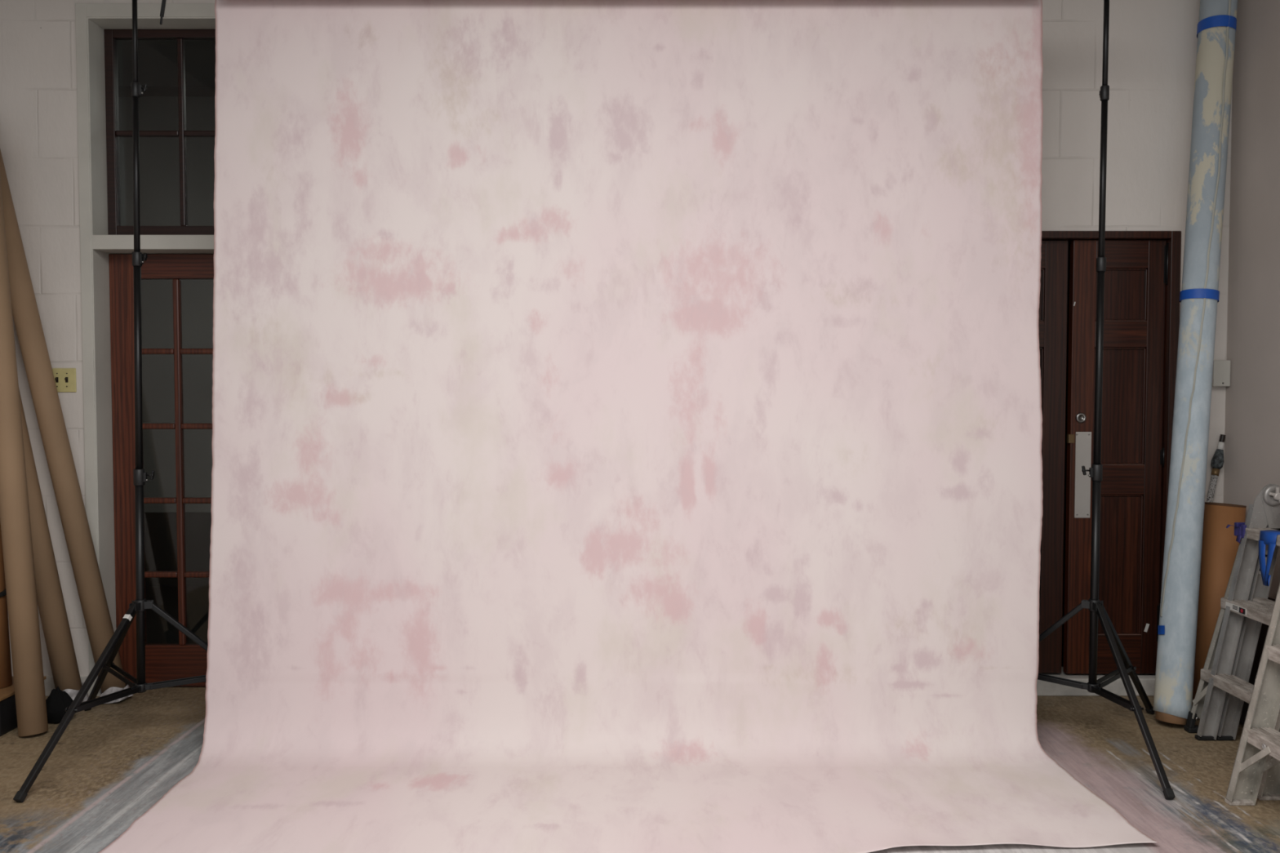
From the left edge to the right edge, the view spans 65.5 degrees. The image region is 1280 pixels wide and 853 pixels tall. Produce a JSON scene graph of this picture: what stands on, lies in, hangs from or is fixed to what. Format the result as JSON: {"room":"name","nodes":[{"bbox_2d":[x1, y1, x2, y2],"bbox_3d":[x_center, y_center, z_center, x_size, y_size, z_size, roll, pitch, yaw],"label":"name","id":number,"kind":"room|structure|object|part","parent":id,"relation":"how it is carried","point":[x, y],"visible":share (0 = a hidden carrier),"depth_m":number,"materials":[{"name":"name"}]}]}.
{"room":"studio","nodes":[
{"label":"studio","id":0,"kind":"room"},
{"bbox_2d":[118,96,215,512],"bbox_3d":[-1.750,-0.686,7.429,4.300,3.750,0.100,0,2,0],"label":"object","id":1,"kind":"structure","parent":0,"point":[159,157],"depth_m":7.37,"materials":[{"name":"black glass"}]},
{"bbox_2d":[144,512,211,586],"bbox_3d":[-1.750,0.915,7.425,4.300,0.550,0.030,0,2,0],"label":"window panes","id":2,"kind":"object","parent":1,"relation":"attached to","point":[160,528],"depth_m":7.41,"materials":[{"name":"black glass"}]},
{"bbox_2d":[0,0,1232,675],"bbox_3d":[-0.242,-0.587,4.801,6.035,3.750,0.200,0,2,0],"label":"wall","id":3,"kind":"structure","parent":0,"point":[1153,44],"depth_m":4.67,"materials":[{"name":"white paint"}]},
{"bbox_2d":[52,368,76,391],"bbox_3d":[-2.724,-0.219,4.706,0.111,0.114,0.018,0,2,0],"label":"light switch","id":4,"kind":"object","parent":3,"relation":"attached to","point":[64,378],"visible":0.92,"depth_m":4.71,"materials":[{"name":"beige plastic"}]},
{"bbox_2d":[44,675,89,696],"bbox_3d":[-2.946,1.243,4.764,0.629,0.095,0.012,0,2,0],"label":"baseboard","id":5,"kind":"structure","parent":3,"relation":"attached to","point":[49,683],"depth_m":4.76,"materials":[{"name":"white paint"}]},
{"bbox_2d":[75,3,215,696],"bbox_3d":[-2.049,-0.344,4.801,1.165,3.265,0.209,0,2,0],"label":"door frame","id":6,"kind":"structure","parent":3,"relation":"attached to","point":[91,20],"depth_m":4.71,"materials":[{"name":"white paint"}]},
{"bbox_2d":[103,29,215,235],"bbox_3d":[-2.049,-1.408,4.818,1.048,1.003,0.045,0,2,0],"label":"window","id":7,"kind":"structure","parent":3,"relation":"in","point":[113,132],"depth_m":4.80,"materials":[{"name":"brown wood"}]},
{"bbox_3d":[-2.379,-1.187,4.824,0.304,0.434,0.004,0,2,0],"label":"pane","id":8,"kind":"part","parent":7,"relation":"part of","materials":[{"name":"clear glass"}]},
{"bbox_3d":[-2.379,-1.650,4.807,0.304,0.440,0.004,0,2,0],"label":"pane","id":9,"kind":"part","parent":7,"relation":"part of","materials":[{"name":"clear glass"}]},
{"bbox_2d":[108,253,213,686],"bbox_3d":[-2.049,0.221,4.879,1.044,2.116,0.045,0,2,0],"label":"door","id":10,"kind":"structure","parent":3,"relation":"in","point":[182,660],"depth_m":4.86,"materials":[{"name":"brown wood"}]},
{"bbox_3d":[-2.049,1.177,4.915,0.790,0.202,0.045,0,2,0],"label":"rail","id":11,"kind":"part","parent":10,"relation":"part of","materials":[{"name":"brown wood"}]},
{"bbox_3d":[-2.049,-0.777,4.842,0.790,0.118,0.045,0,2,0],"label":"rail","id":12,"kind":"part","parent":10,"relation":"part of","materials":[{"name":"brown wood"}]},
{"bbox_2d":[1038,240,1068,673],"bbox_3d":[1.819,0.153,4.790,0.433,2.078,0.042,0,2,0],"label":"door","id":13,"kind":"structure","parent":3,"relation":"in","point":[1053,299],"depth_m":4.77,"materials":[{"name":"brown wood"}]},
{"bbox_3d":[1.807,-0.440,4.768,0.242,0.123,0.042,0,2,0],"label":"rail","id":14,"kind":"part","parent":13,"relation":"part of","materials":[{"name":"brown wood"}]},
{"bbox_3d":[1.807,-0.098,4.778,0.250,0.571,0.024,0,2,0],"label":"panel","id":15,"kind":"part","parent":13,"relation":"part of","materials":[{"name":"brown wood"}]},
{"bbox_3d":[1.807,-0.628,4.758,0.250,0.260,0.024,0,2,0],"label":"panel","id":16,"kind":"part","parent":13,"relation":"part of","materials":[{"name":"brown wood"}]},
{"bbox_3d":[1.807,-0.820,4.754,0.242,0.131,0.042,0,2,0],"label":"rail","id":17,"kind":"part","parent":13,"relation":"part of","materials":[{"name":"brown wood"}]},
{"bbox_2d":[1036,666,1155,696],"bbox_3d":[2.104,1.244,4.864,1.200,0.085,0.212,0,2,0],"label":"door sill","id":18,"kind":"structure","parent":3,"relation":"attached to","point":[1044,688],"depth_m":4.76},
{"bbox_2d":[1041,231,1181,674],"bbox_3d":[2.034,0.140,4.803,1.020,2.127,0.172,0,2,0],"label":"door frame","id":19,"kind":"structure","parent":3,"relation":"attached to","point":[1172,291],"depth_m":4.70,"materials":[{"name":"brown wood"}]},
{"bbox_2d":[1062,240,1168,673],"bbox_3d":[2.276,0.153,4.772,0.460,2.078,0.055,0,2,0],"label":"door","id":20,"kind":"structure","parent":3,"relation":"in","point":[1136,273],"depth_m":4.76,"materials":[{"name":"red wood"}]},
{"bbox_3d":[2.117,0.232,4.759,0.074,0.412,0.004,0,2,0],"label":"push plate","id":21,"kind":"part","parent":20,"relation":"part of","materials":[{"name":"metal"}]},
{"bbox_3d":[2.288,0.664,4.794,0.256,0.687,0.024,0,2,0],"label":"panel","id":22,"kind":"part","parent":20,"relation":"part of","materials":[{"name":"brown wood"}]},
{"bbox_3d":[2.288,1.097,4.814,0.248,0.188,0.042,0,2,0],"label":"rail","id":23,"kind":"part","parent":20,"relation":"part of","materials":[{"name":"brown wood"}]},
{"bbox_3d":[2.288,-0.097,4.766,0.256,0.571,0.024,0,2,0],"label":"panel","id":24,"kind":"part","parent":20,"relation":"part of","materials":[{"name":"brown wood"}]},
{"bbox_3d":[2.288,-0.440,4.756,0.248,0.123,0.042,0,2,0],"label":"rail","id":25,"kind":"part","parent":20,"relation":"part of","materials":[{"name":"brown wood"}]},
{"bbox_3d":[2.288,-0.627,4.746,0.256,0.260,0.024,0,2,0],"label":"panel","id":26,"kind":"part","parent":20,"relation":"part of","materials":[{"name":"brown wood"}]},
{"bbox_3d":[2.288,0.254,4.782,0.248,0.141,0.042,0,2,0],"label":"rail","id":27,"kind":"part","parent":20,"relation":"part of","materials":[{"name":"brown wood"}]},
{"bbox_3d":[2.288,-0.819,4.742,0.248,0.131,0.042,0,2,0],"label":"rail","id":28,"kind":"part","parent":20,"relation":"part of","materials":[{"name":"brown wood"}]},
{"bbox_2d":[1212,360,1230,386],"bbox_3d":[2.731,-0.250,4.690,0.079,0.123,0.047,0,2,0],"label":"junction box","id":29,"kind":"object","parent":3,"relation":"attached to","point":[1221,368],"visible":0.8,"depth_m":4.67,"materials":[{"name":"white plastic"}]},
{"bbox_2d":[0,586,1279,852],"bbox_3d":[-0.537,1.416,3.005,6.925,0.120,9.100,0,2,0],"label":"floor","id":30,"kind":"structure","parent":0,"point":[112,762],"depth_m":3.84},
{"bbox_2d":[0,675,46,736],"bbox_3d":[-2.860,1.222,4.359,0.330,0.166,0.330,0,2,0],"label":"storage box","id":31,"kind":"object","parent":30,"relation":"on","point":[8,717],"visible":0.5,"depth_m":4.26,"materials":[{"name":"black plastic"}]},
{"bbox_2d":[0,523,12,688],"bbox_3d":[-2.842,0.672,4.353,0.161,0.939,0.126,0,2,0],"label":"cardboard tube","id":32,"kind":"object","parent":31,"relation":"on","point":[6,675],"visible":0.95,"depth_m":4.35,"materials":[{"name":"brown cardboard"}]},
{"bbox_2d":[0,589,6,597],"bbox_3d":[-2.846,0.709,4.355,0.161,0.074,0.159,0,2,0],"label":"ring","id":33,"kind":"object","parent":32,"relation":"attached to","point":[2,593],"visible":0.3,"depth_m":4.33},
{"bbox_3d":[-2.860,1.147,4.356,0.330,0.014,0.330,0,2,0],"label":"lid","id":34,"kind":"part","parent":31,"relation":"part of","materials":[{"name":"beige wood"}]},
{"bbox_2d":[0,175,48,736],"bbox_3d":[-2.740,-0.008,4.310,0.531,2.629,0.109,2,3,39],"label":"cardboard tube","id":35,"kind":"object","parent":30,"relation":"on","point":[15,517],"visible":1,"depth_m":4.24,"materials":[{"name":"brown cardboard"}]},
{"bbox_2d":[18,388,88,702],"bbox_3d":[-2.857,0.131,4.595,0.570,2.330,0.139,0,2,0],"label":"cardboard tube","id":36,"kind":"object","parent":30,"relation":"on","point":[51,602],"visible":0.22,"depth_m":4.58,"materials":[{"name":"cardboard"}]},
{"bbox_2d":[45,686,73,724],"bbox_3d":[-2.564,1.225,4.399,0.144,0.151,0.124,0,2,0],"label":"sandbag","id":37,"kind":"object","parent":30,"relation":"on","point":[56,703],"visible":0.77,"depth_m":4.36,"materials":[{"name":"black fabric"}]},
{"bbox_2d":[0,149,133,703],"bbox_3d":[-2.754,-0.092,4.646,0.715,2.771,0.139,0,2,0],"label":"cardboard tube","id":38,"kind":"object","parent":30,"relation":"on","point":[25,313],"visible":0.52,"depth_m":4.62,"materials":[{"name":"cardboard"}]},
{"bbox_2d":[13,0,208,803],"bbox_3d":[-1.994,-0.266,3.984,1.097,3.168,1.049,0,2,0],"label":"stand","id":39,"kind":"object","parent":30,"relation":"on","point":[138,606],"visible":0.98,"depth_m":4.08,"materials":[{"name":"black metal"}]},
{"bbox_3d":[-2.142,1.029,3.817,0.024,0.581,0.617,0,2,12],"label":"leg","id":40,"kind":"part","parent":39,"relation":"part of","materials":[{"name":"black metal"}]},
{"bbox_3d":[-2.311,1.009,4.350,0.587,0.581,0.024,2,3,41],"label":"leg","id":41,"kind":"part","parent":39,"relation":"part of","materials":[{"name":"black metal"}]},
{"bbox_3d":[-2.017,-1.378,4.051,0.024,0.031,0.016,0,2,0],"label":"knob","id":42,"kind":"part","parent":39,"relation":"part of","materials":[{"name":"black metal"}]},
{"bbox_3d":[-2.023,-0.693,4.064,0.024,0.031,0.016,0,2,0],"label":"knob","id":43,"kind":"part","parent":39,"relation":"part of","materials":[{"name":"black metal"}]},
{"bbox_3d":[-2.022,0.201,4.110,0.034,0.039,0.016,0,2,0],"label":"knob","id":44,"kind":"part","parent":39,"relation":"part of","materials":[{"name":"black metal"}]},
{"bbox_3d":[-1.753,1.013,4.245,0.627,0.581,0.024,-1,2,-18],"label":"leg","id":45,"kind":"part","parent":39,"relation":"part of","materials":[{"name":"black metal"}]},
{"bbox_3d":[-0.078,-1.758,3.917,4.142,0.036,0.036,0,2,0],"label":"crossbar","id":46,"kind":"object","parent":39,"relation":"on","visible":0},
{"bbox_2d":[160,0,166,24],"bbox_3d":[-1.864,-1.681,3.919,0.041,0.205,0.053,0,2,0],"label":"strap","id":47,"kind":"object","parent":46,"relation":"hanging from","point":[163,2],"visible":1,"depth_m":3.90,"materials":[{"name":"black fabric"}]},
{"bbox_2d":[98,0,1159,852],"bbox_3d":[-0.051,-0.241,3.499,3.418,3.143,1.091,0,2,0],"label":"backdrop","id":48,"kind":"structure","parent":46,"relation":"hanging from","point":[627,415],"depth_m":4.01,"materials":[{"name":"fabric"}]},
{"bbox_2d":[1037,0,1175,799],"bbox_3d":[1.835,-0.265,3.972,0.982,3.168,0.976,0,2,0],"label":"stand","id":49,"kind":"object","parent":30,"relation":"on","point":[1096,608],"visible":0.93,"depth_m":4.08,"materials":[{"name":"black metal"}]},
{"bbox_3d":[1.610,1.011,4.309,0.597,0.581,0.024,1,3,31],"label":"leg","id":50,"kind":"part","parent":49,"relation":"part of","materials":[{"name":"black metal"}]},
{"bbox_3d":[1.841,0.182,4.110,0.034,0.039,0.016,0,2,0],"label":"knob","id":51,"kind":"part","parent":49,"relation":"part of","materials":[{"name":"black metal"}]},
{"bbox_3d":[2.109,1.010,4.325,0.534,0.581,0.024,-2,3,-39],"label":"leg","id":52,"kind":"part","parent":49,"relation":"part of","materials":[{"name":"black metal"}]},
{"bbox_3d":[1.889,1.029,3.828,0.032,0.581,0.580,0,2,0],"label":"leg","id":53,"kind":"part","parent":49,"relation":"part of","materials":[{"name":"black metal"}]},
{"bbox_2d":[1153,0,1237,724],"bbox_3d":[2.475,-0.413,4.423,0.549,3.402,0.155,-2,3,-43],"label":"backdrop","id":54,"kind":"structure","parent":30,"relation":"on","point":[1199,295],"depth_m":4.37,"materials":[{"name":"blue fabric"}]},
{"bbox_2d":[1205,434,1226,502],"bbox_3d":[2.594,0.665,4.656,0.368,1.253,0.053,-1,2,-23],"label":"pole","id":55,"kind":"object","parent":30,"relation":"on","point":[1217,460],"visible":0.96,"depth_m":4.67,"materials":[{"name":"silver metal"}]},
{"bbox_2d":[1191,502,1246,706],"bbox_3d":[2.621,0.824,4.519,0.239,0.956,0.163,-1,2,-23],"label":"cardboard tube","id":56,"kind":"object","parent":30,"relation":"on","point":[1220,547],"visible":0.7,"depth_m":4.47,"materials":[{"name":"brown cardboard"}]},
{"bbox_2d":[1226,522,1246,546],"bbox_3d":[2.527,0.450,4.160,0.140,0.091,0.069,0,2,0],"label":"tape","id":57,"kind":"object","parent":56,"relation":"attached to","point":[1239,527],"visible":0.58,"depth_m":4.16,"materials":[{"name":"blue plastic"}]},
{"bbox_2d":[1183,484,1279,740],"bbox_3d":[2.507,0.780,3.958,0.352,1.078,0.619,0,2,0],"label":"ladder","id":58,"kind":"object","parent":30,"relation":"on","point":[1224,686],"visible":0.79,"depth_m":4.14,"materials":[{"name":"metal"}]},
{"bbox_3d":[2.471,0.830,4.198,0.256,0.860,0.050,1,2,25],"label":"rail","id":59,"kind":"part","parent":58,"relation":"part of","materials":[{"name":"metal"}]},
{"bbox_3d":[2.465,0.813,4.139,0.264,0.983,0.028,0,2,0],"label":"rail","id":60,"kind":"part","parent":58,"relation":"part of","materials":[{"name":"metal"}]},
{"bbox_2d":[1239,607,1244,614],"bbox_3d":[2.444,0.748,4.041,0.002,0.022,0.040,0,2,0],"label":"print","id":61,"kind":"object","parent":58,"relation":"attached to","point":[1242,610],"depth_m":4.04},
{"bbox_3d":[2.545,0.813,4.139,0.264,0.983,0.028,0,2,0],"label":"rail","id":62,"kind":"part","parent":58,"relation":"part of","materials":[{"name":"metal"}]},
{"bbox_2d":[1258,529,1279,586],"bbox_3d":[2.536,0.529,3.974,0.085,0.217,0.113,0,2,0],"label":"clamp","id":63,"kind":"object","parent":58,"relation":"hanging from","point":[1268,537],"visible":1,"depth_m":3.97,"materials":[{"name":"blue plastic"}]},
{"bbox_3d":[2.607,0.282,4.073,0.068,0.066,0.018,0,2,0],"label":"hinge knob","id":64,"kind":"part","parent":58,"relation":"part of","materials":[{"name":"metal"}]},
{"bbox_2d":[1224,583,1279,805],"bbox_3d":[2.284,0.717,3.222,0.412,1.261,0.685,0,2,0],"label":"ladder","id":65,"kind":"object","parent":30,"relation":"on","point":[1255,773],"visible":1,"depth_m":3.48,"materials":[{"name":"metal"}]},
{"bbox_3d":[2.352,0.758,3.494,0.304,1.155,0.067,1,2,27],"label":"rail","id":66,"kind":"part","parent":65,"relation":"part of","materials":[{"name":"metal"}]},
{"bbox_2d":[1239,596,1275,724],"bbox_3d":[2.683,1.030,4.061,0.136,0.550,0.620,0,2,0],"label":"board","id":67,"kind":"object","parent":30,"relation":"on","point":[1264,629],"visible":0.14,"depth_m":4.32,"materials":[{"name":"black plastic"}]},
{"bbox_2d":[1061,243,1070,666],"bbox_3d":[1.984,-0.606,5.301,1.720,3.950,0.800,0,2,0],"label":"door frame","id":68,"kind":"structure","parent":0,"point":[1068,251],"depth_m":5.62,"materials":[{"name":"brown wood"}]},
{"bbox_2d":[1222,0,1279,599],"bbox_3d":[2.850,-0.469,1.644,0.150,3.750,6.520,0,2,0],"label":"wall","id":69,"kind":"structure","parent":0,"point":[1252,397],"depth_m":4.49,"materials":[{"name":"paint"}]},
{"bbox_3d":[-1.750,-2.563,6.118,4.500,0.100,2.580,0,2,0],"label":"ceiling","id":70,"kind":"structure","parent":0,"visible":0},
{"bbox_2d":[117,40,215,96],"bbox_3d":[-1.750,-2.363,6.526,4.300,0.330,0.220,0,2,0],"label":"window pane","id":71,"kind":"structure","parent":70,"relation":"attached to","point":[157,62],"depth_m":6.42,"materials":[{"name":"black glass"}]}
]}

